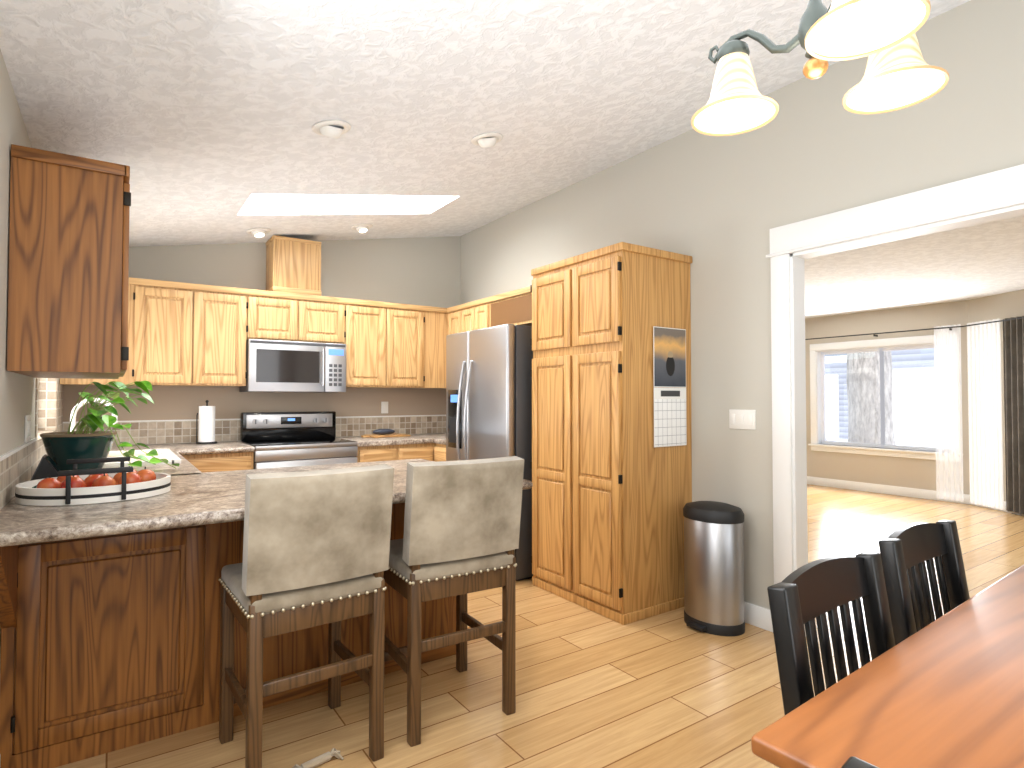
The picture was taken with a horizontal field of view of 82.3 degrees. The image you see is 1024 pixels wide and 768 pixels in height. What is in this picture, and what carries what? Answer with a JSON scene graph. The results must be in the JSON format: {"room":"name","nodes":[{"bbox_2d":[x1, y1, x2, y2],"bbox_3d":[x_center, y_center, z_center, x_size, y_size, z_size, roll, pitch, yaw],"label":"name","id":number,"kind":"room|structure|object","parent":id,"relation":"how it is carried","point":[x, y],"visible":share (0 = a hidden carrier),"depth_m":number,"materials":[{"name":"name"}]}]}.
{"room":"dining room and kitchen","nodes":[
{"label":"dining room and kitchen","id":0,"kind":"room"},
{"bbox_2d":[0,0,1023,659],"bbox_3d":[2.556,-0.265,3.536,9.100,3.250,8.050,1,-2,-34],"label":"wall","id":1,"kind":"structure","parent":0,"point":[716,208],"depth_m":3.46,"materials":[{"name":"beige paint"}]},
{"bbox_2d":[0,378,67,509],"bbox_3d":[-2.416,0.200,3.015,0.009,0.464,2.970,1,-2,-34],"label":"tiled wall","id":2,"kind":"structure","parent":1,"relation":"attached to","point":[18,465],"depth_m":2.49,"materials":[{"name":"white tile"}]},
{"bbox_2d":[24,415,30,442],"bbox_3d":[-2.057,0.189,2.491,0.012,0.115,0.120,1,-2,-34],"label":"electrical outlet plate","id":3,"kind":"object","parent":2,"relation":"attached to","point":[27,429],"visible":1,"depth_m":2.46,"materials":[{"name":"white plastic"}]},
{"bbox_2d":[38,378,55,441],"bbox_3d":[-2.682,-0.176,3.271,0.150,0.940,1.180,1,-2,-34],"label":"window","id":4,"kind":"structure","parent":2,"relation":"in","point":[47,405],"depth_m":3.76,"materials":[{"name":"white"}]},
{"bbox_2d":[7,144,134,379],"bbox_3d":[-1.713,-0.418,2.299,0.341,0.760,0.512,1,-2,-34],"label":"upper cabinet","id":5,"kind":"object","parent":2,"relation":"attached to","point":[84,308],"depth_m":2.08,"materials":[{"name":"brown wood"}]},
{"bbox_2d":[99,380,126,383],"bbox_3d":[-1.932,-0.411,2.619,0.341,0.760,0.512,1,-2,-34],"label":"upper cabinet","id":6,"kind":"object","parent":2,"relation":"attached to","point":[100,381],"depth_m":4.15,"materials":[{"name":"brown wood"}]},
{"bbox_2d":[68,385,445,445],"bbox_3d":[-1.897,0.249,5.172,3.300,0.464,0.009,1,-2,-34],"label":"tiled wall","id":7,"kind":"structure","parent":1,"relation":"attached to","point":[168,416],"depth_m":4.93,"materials":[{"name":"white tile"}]},
{"bbox_2d":[60,278,146,385],"bbox_3d":[-2.964,-0.374,4.255,0.480,0.760,0.337,1,-2,-34],"label":"upper cabinet","id":8,"kind":"object","parent":7,"relation":"attached to","point":[139,321],"depth_m":4.23,"materials":[{"name":"brown wood"}]},
{"bbox_2d":[147,280,206,385],"bbox_3d":[-2.634,-0.368,4.481,0.436,0.760,0.337,1,-2,-34],"label":"upper cabinet","id":9,"kind":"object","parent":7,"relation":"attached to","point":[176,311],"depth_m":4.37,"materials":[{"name":"brown wood"}]},
{"bbox_2d":[203,285,250,386],"bbox_3d":[-2.377,-0.365,4.656,0.442,0.760,0.337,1,-2,-34],"label":"upper cabinet","id":10,"kind":"object","parent":7,"relation":"attached to","point":[228,329],"depth_m":4.56,"materials":[{"name":"brown wood"}]},
{"bbox_2d":[346,298,394,387],"bbox_3d":[-1.360,-0.349,5.349,0.442,0.760,0.337,1,-2,-34],"label":"upper cabinet","id":11,"kind":"object","parent":7,"relation":"attached to","point":[370,346],"depth_m":5.22,"materials":[{"name":"brown wood"}]},
{"bbox_2d":[381,402,387,412],"bbox_3d":[-1.222,0.226,5.629,0.070,0.112,0.012,1,-2,-34],"label":"outlet","id":12,"kind":"object","parent":7,"relation":"attached to","point":[384,407],"visible":1,"depth_m":5.62,"materials":[{"name":"white plastic"}]},
{"bbox_2d":[395,304,426,387],"bbox_3d":[-1.104,-0.345,5.524,0.436,0.760,0.337,1,-2,-34],"label":"upper cabinet","id":13,"kind":"object","parent":7,"relation":"attached to","point":[410,320],"depth_m":5.44,"materials":[{"name":"brown wood"}]},
{"bbox_2d":[427,306,446,387],"bbox_3d":[-0.707,-0.339,5.794,0.640,0.760,0.337,1,-2,-34],"label":"upper cabinet","id":14,"kind":"object","parent":7,"relation":"attached to","point":[436,317],"depth_m":5.60,"materials":[{"name":"brown wood"}]},
{"bbox_2d":[251,289,306,341],"bbox_3d":[-2.005,-0.545,4.913,0.458,0.388,0.337,1,-2,-34],"label":"upper cabinet","id":15,"kind":"object","parent":1,"relation":"attached to","point":[280,316],"depth_m":4.78,"materials":[{"name":"brown wood"}]},
{"bbox_2d":[239,339,345,391],"bbox_3d":[-1.840,-0.139,4.955,0.778,0.413,0.440,1,-2,-34],"label":"microwave","id":16,"kind":"object","parent":15,"relation":"attached to","point":[281,366],"visible":1,"depth_m":4.79,"materials":[{"name":"grey metal"}]},
{"bbox_2d":[265,235,321,295],"bbox_3d":[-1.878,-0.984,5.030,0.396,0.467,0.304,1,-2,-34],"label":"chase","id":17,"kind":"object","parent":1,"relation":"attached to","point":[293,265],"visible":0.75,"depth_m":4.91,"materials":[{"name":"brown wood"}]},
{"bbox_2d":[307,295,346,343],"bbox_3d":[-1.732,-0.540,5.099,0.458,0.388,0.337,1,-2,-34],"label":"upper cabinet","id":18,"kind":"object","parent":1,"relation":"attached to","point":[326,316],"depth_m":5.00,"materials":[{"name":"brown wood"}]},
{"bbox_2d":[447,306,454,334],"bbox_3d":[-0.401,-0.343,5.615,0.337,0.760,0.346,1,-2,-34],"label":"upper cabinet","id":19,"kind":"object","parent":1,"relation":"attached to","point":[450,311],"depth_m":5.59,"materials":[{"name":"brown wood"}]},
{"bbox_2d":[455,304,466,332],"bbox_3d":[-0.268,-0.347,5.419,0.337,0.760,0.352,1,-2,-34],"label":"upper cabinet","id":20,"kind":"object","parent":1,"relation":"attached to","point":[460,310],"depth_m":5.43,"materials":[{"name":"brown wood"}]},
{"bbox_2d":[467,296,490,330],"bbox_3d":[-0.149,-0.351,5.245,0.337,0.760,0.294,1,-2,-34],"label":"upper cabinet","id":21,"kind":"object","parent":1,"relation":"attached to","point":[478,311],"depth_m":5.17,"materials":[{"name":"brown wood"}]},
{"bbox_2d":[491,286,531,326],"bbox_3d":[0.201,-0.607,4.753,0.320,0.270,0.922,1,-2,-34],"label":"upper cabinet","id":22,"kind":"object","parent":1,"relation":"attached to","point":[515,308],"depth_m":4.75,"materials":[{"name":"brown wood"}]},
{"bbox_2d":[0,476,1023,767],"bbox_3d":[2.626,1.300,3.397,8.800,0.115,7.500,1,-2,-34],"label":"baseboard","id":23,"kind":"structure","parent":1,"relation":"attached to","point":[756,616],"depth_m":7.44,"materials":[{"name":"white wood"}]},
{"bbox_2d":[729,409,755,429],"bbox_3d":[1.323,0.204,3.370,0.010,0.113,0.170,1,-2,-34],"label":"switch plate","id":24,"kind":"object","parent":1,"relation":"attached to","point":[742,419],"visible":1,"depth_m":3.36,"materials":[{"name":"white plastic"}]},
{"bbox_2d":[808,335,959,459],"bbox_3d":[4.957,0.179,7.895,0.210,1.560,1.880,1,-2,-34],"label":"window","id":25,"kind":"structure","parent":1,"relation":"in","point":[817,376],"depth_m":8.05,"materials":[{"name":"white"}]},
{"bbox_2d":[766,164,1023,635],"bbox_3d":[2.117,0.229,2.313,0.170,2.208,2.298,1,-2,-34],"label":"door frame","id":26,"kind":"structure","parent":1,"relation":"attached to","point":[989,197],"depth_m":3.11,"materials":[{"name":"white"}]},
{"bbox_2d":[805,316,1023,513],"bbox_3d":[4.857,0.345,7.045,1.026,2.130,3.954,1,-2,-34],"label":"curtains","id":27,"kind":"object","parent":1,"relation":"hanging from","point":[985,413],"visible":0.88,"depth_m":6.76,"materials":[{"name":"white fabric"}]},
{"bbox_2d":[0,0,1023,318],"bbox_3d":[2.544,-1.497,3.556,9.128,1.054,8.050,1,-2,-34],"label":"ceiling","id":28,"kind":"structure","parent":0,"point":[200,118],"depth_m":2.67,"materials":[{"name":"paint"}]},
{"bbox_2d":[246,228,270,237],"bbox_3d":[-1.987,-1.188,4.592,0.181,0.074,0.184,1,-2,-34],"label":"recessed light","id":29,"kind":"object","parent":28,"relation":"in","point":[258,232],"visible":0.96,"depth_m":4.56,"materials":[{"name":"white plastic"}]},
{"bbox_2d":[312,120,350,138],"bbox_3d":[-0.864,-1.216,2.804,0.181,0.082,0.184,1,-2,-34],"label":"recessed light","id":30,"kind":"object","parent":28,"relation":"in","point":[322,128],"visible":0.98,"depth_m":2.77,"materials":[{"name":"white plastic"}]},
{"bbox_2d":[351,224,372,232],"bbox_3d":[-1.278,-1.329,4.994,0.181,0.074,0.184,1,-2,-34],"label":"recessed light","id":31,"kind":"object","parent":28,"relation":"in","point":[362,228],"visible":1,"depth_m":4.96,"materials":[{"name":"white plastic"}]},
{"bbox_2d":[471,132,502,147],"bbox_3d":[-0.139,-1.367,3.290,0.181,0.086,0.184,1,-2,-34],"label":"recessed light","id":32,"kind":"object","parent":28,"relation":"in","point":[477,140],"visible":1,"depth_m":3.25,"materials":[{"name":"white plastic"}]},
{"bbox_2d":[691,0,948,135],"bbox_3d":[0.666,-0.988,1.299,0.484,0.695,0.538,1,-2,-34],"label":"chandelier","id":33,"kind":"object","parent":28,"relation":"hanging from","point":[900,73],"visible":1,"depth_m":1.27,"materials":[{"name":"white glass"}]},
{"bbox_2d":[56,484,1023,767],"bbox_3d":[2.556,1.390,3.498,9.100,0.060,8.050,1,-2,-34],"label":"floor","id":34,"kind":"structure","parent":0,"point":[660,690],"depth_m":2.52,"materials":[{"name":"laminate"}]},
{"bbox_2d":[0,526,223,767],"bbox_3d":[-1.593,0.897,2.373,0.656,0.875,0.591,1,-2,-34],"label":"base cabinet","id":35,"kind":"object","parent":34,"relation":"on","point":[110,624],"depth_m":2.11,"materials":[{"name":"brown wood"}]},
{"bbox_2d":[0,442,532,549],"bbox_3d":[-1.582,0.462,3.407,1.829,0.040,3.264,1,-2,-34],"label":"countertop","id":36,"kind":"structure","parent":35,"relation":"on","point":[208,488],"depth_m":2.05,"materials":[{"name":"beige stone"}]},
{"bbox_2d":[30,454,61,480],"bbox_3d":[-1.882,0.353,2.389,0.148,0.128,0.126,1,-2,-34],"label":"tablet stand","id":37,"kind":"object","parent":36,"relation":"on","point":[47,466],"visible":0.48,"depth_m":2.33,"materials":[{"name":"black"}]},
{"bbox_2d":[15,457,170,505],"bbox_3d":[-1.543,0.354,2.184,0.472,0.118,0.440,1,-2,-34],"label":"fruit tray","id":38,"kind":"object","parent":36,"relation":"on","point":[74,486],"visible":1,"depth_m":2.05,"materials":[{"name":"white"}]},
{"bbox_2d":[40,380,179,470],"bbox_3d":[-1.930,0.204,2.838,0.557,0.447,0.593,1,-2,-34],"label":"potted plant","id":39,"kind":"object","parent":36,"relation":"on","point":[61,448],"visible":0.9,"depth_m":2.72,"materials":[{"name":"green plant"}]},
{"bbox_2d":[104,446,183,465],"bbox_3d":[-2.286,0.527,3.429,0.540,0.212,0.840,1,-2,-34],"label":"sink","id":40,"kind":"object","parent":36,"relation":"in","point":[164,452],"depth_m":3.52,"materials":[{"name":"white ceramic"}]},
{"bbox_2d":[196,400,216,443],"bbox_3d":[-2.407,0.297,4.623,0.150,0.342,0.150,1,-2,-34],"label":"paper towel","id":41,"kind":"object","parent":36,"relation":"on","point":[206,434],"visible":1,"depth_m":4.58,"materials":[{"name":"white paper"}]},
{"bbox_2d":[240,411,357,468],"bbox_3d":[-1.740,0.811,4.787,0.778,1.155,0.701,1,-2,-34],"label":"range","id":42,"kind":"object","parent":34,"relation":"on","point":[286,439],"visible":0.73,"depth_m":4.82,"materials":[{"name":"grey metal"}]},
{"bbox_2d":[218,464,393,767],"bbox_3d":[-0.757,0.810,2.125,0.490,1.038,0.545,1,-2,-34],"label":"bar stool","id":43,"kind":"object","parent":34,"relation":"on","point":[316,546],"visible":1,"depth_m":1.95,"materials":[{"name":"beige fabric"}]},
{"bbox_2d":[292,748,343,767],"bbox_3d":[-0.685,1.309,2.027,0.206,0.031,0.064,1,-2,-39],"label":"toy","id":44,"kind":"object","parent":34,"relation":"on","point":[319,760],"visible":1,"depth_m":2.03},
{"bbox_2d":[224,506,455,716],"bbox_3d":[-0.885,0.908,2.868,1.172,0.875,0.612,1,-2,-34],"label":"base cabinet","id":45,"kind":"object","parent":34,"relation":"on","point":[286,654],"depth_m":2.56,"materials":[{"name":"brown wood"}]},
{"bbox_2d":[372,442,387,449],"bbox_3d":[-1.276,0.960,5.176,0.421,0.875,0.667,1,-2,-34],"label":"base cabinet","id":46,"kind":"object","parent":34,"relation":"on","point":[383,445],"depth_m":4.91,"materials":[{"name":"brown wood"}]},
{"bbox_2d":[388,442,427,457],"bbox_3d":[-1.025,0.963,5.319,0.435,0.875,0.714,1,-2,-34],"label":"base cabinet","id":47,"kind":"object","parent":34,"relation":"on","point":[417,449],"depth_m":5.06,"materials":[{"name":"brown wood"}]},
{"bbox_2d":[340,434,445,445],"bbox_3d":[-0.898,0.509,5.439,1.333,0.040,0.676,1,-2,-34],"label":"countertop","id":48,"kind":"structure","parent":47,"relation":"on","point":[368,441],"depth_m":5.11,"materials":[{"name":"beige stone"}]},
{"bbox_2d":[361,429,410,437],"bbox_3d":[-1.181,0.450,5.414,0.420,0.072,0.250,1,-2,-34],"label":"cutting board","id":49,"kind":"object","parent":48,"relation":"on","point":[381,433],"visible":1,"depth_m":5.37,"materials":[{"name":"brown wood"}]},
{"bbox_2d":[432,438,445,441],"bbox_3d":[-0.311,0.503,5.189,0.646,0.040,0.418,1,-2,-34],"label":"countertop","id":50,"kind":"structure","parent":47,"relation":"on","point":[433,439],"depth_m":5.13,"materials":[{"name":"beige stone"}]},
{"bbox_2d":[428,442,445,461],"bbox_3d":[-0.342,0.960,5.170,0.706,0.875,0.438,1,-2,-34],"label":"base cabinet","id":51,"kind":"object","parent":34,"relation":"on","point":[436,450],"depth_m":5.14,"materials":[{"name":"brown wood"}]},
{"bbox_2d":[383,456,523,746],"bbox_3d":[-0.286,0.817,2.447,0.498,1.038,0.550,1,-2,-34],"label":"bar stool","id":52,"kind":"object","parent":34,"relation":"on","point":[460,540],"visible":0.79,"depth_m":2.25,"materials":[{"name":"beige fabric"}]},
{"bbox_2d":[446,324,532,580],"bbox_3d":[-0.018,0.489,4.578,0.798,1.790,0.910,1,-2,-34],"label":"fridge","id":53,"kind":"object","parent":34,"relation":"on","point":[488,396],"visible":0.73,"depth_m":4.16,"materials":[{"name":"grey metal"}]},
{"bbox_2d":[530,242,691,624],"bbox_3d":[0.629,0.285,3.837,0.621,2.165,0.880,1,-2,-34],"label":"pantry cabinet","id":54,"kind":"object","parent":34,"relation":"on","point":[612,491],"visible":0.96,"depth_m":3.52,"materials":[{"name":"brown wood"}]},
{"bbox_2d":[653,326,686,446],"bbox_3d":[0.957,0.018,3.539,0.290,0.715,0.005,1,-2,-34],"label":"calendar","id":55,"kind":"object","parent":54,"relation":"attached to","point":[669,359],"visible":0.96,"depth_m":3.53,"materials":[{"name":"white paper"}]},
{"bbox_2d":[683,501,744,636],"bbox_3d":[1.124,1.014,3.299,0.312,0.682,0.352,1,-2,-34],"label":"trash can","id":56,"kind":"object","parent":34,"relation":"on","point":[714,563],"visible":1,"depth_m":3.18,"materials":[{"name":"silver metal"}]},
{"bbox_2d":[767,552,894,714],"bbox_3d":[0.847,0.850,1.108,0.474,0.911,0.537,1,-2,-34],"label":"dining chair","id":57,"kind":"object","parent":34,"relation":"on","point":[806,595],"visible":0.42,"depth_m":1.29,"materials":[{"name":"black wood"}]},
{"bbox_2d":[841,756,878,767],"bbox_3d":[0.668,0.837,0.560,0.537,0.911,0.474,1,-2,-34],"label":"dining chair","id":58,"kind":"object","parent":34,"relation":"on","point":[853,762],"visible":1,"depth_m":0.60,"materials":[{"name":"black wood"}]},
{"bbox_2d":[751,565,1023,767],"bbox_3d":[1.394,0.921,1.029,1.866,0.765,1.100,1,-2,-34],"label":"dining table","id":59,"kind":"object","parent":34,"relation":"on","point":[946,690],"visible":1,"depth_m":0.98,"materials":[{"name":"brown wood"}]},
{"bbox_2d":[878,520,969,645],"bbox_3d":[1.305,0.858,1.480,0.466,0.911,0.533,1,-2,-34],"label":"dining chair","id":60,"kind":"object","parent":34,"relation":"on","point":[907,551],"visible":0.4,"depth_m":1.67,"materials":[{"name":"black wood"}]},
{"label":"outside","id":61,"kind":"structure","parent":0,"visible":0},
{"bbox_2d":[826,438,847,441],"bbox_3d":[25.542,2.112,23.434,51.340,0.100,70.000,1,-2,-34],"label":"ground","id":62,"kind":"structure","parent":61,"point":[843,440],"depth_m":20.76,"materials":[{"name":"white"}]},
{"bbox_2d":[826,351,895,444],"bbox_3d":[5.340,-1.157,10.036,0.883,5.875,2.289,1,-2,-34],"label":"tree","id":63,"kind":"object","parent":62,"relation":"on","point":[863,376],"depth_m":9.18,"materials":[{"name":"grey plant"}]},
{"bbox_2d":[825,348,935,446],"bbox_3d":[17.546,-0.786,18.044,10.700,5.450,38.000,1,-2,-34],"label":"house","id":64,"kind":"structure","parent":62,"relation":"on","point":[901,388],"depth_m":17.42,"materials":[{"name":"white"}]}
]}

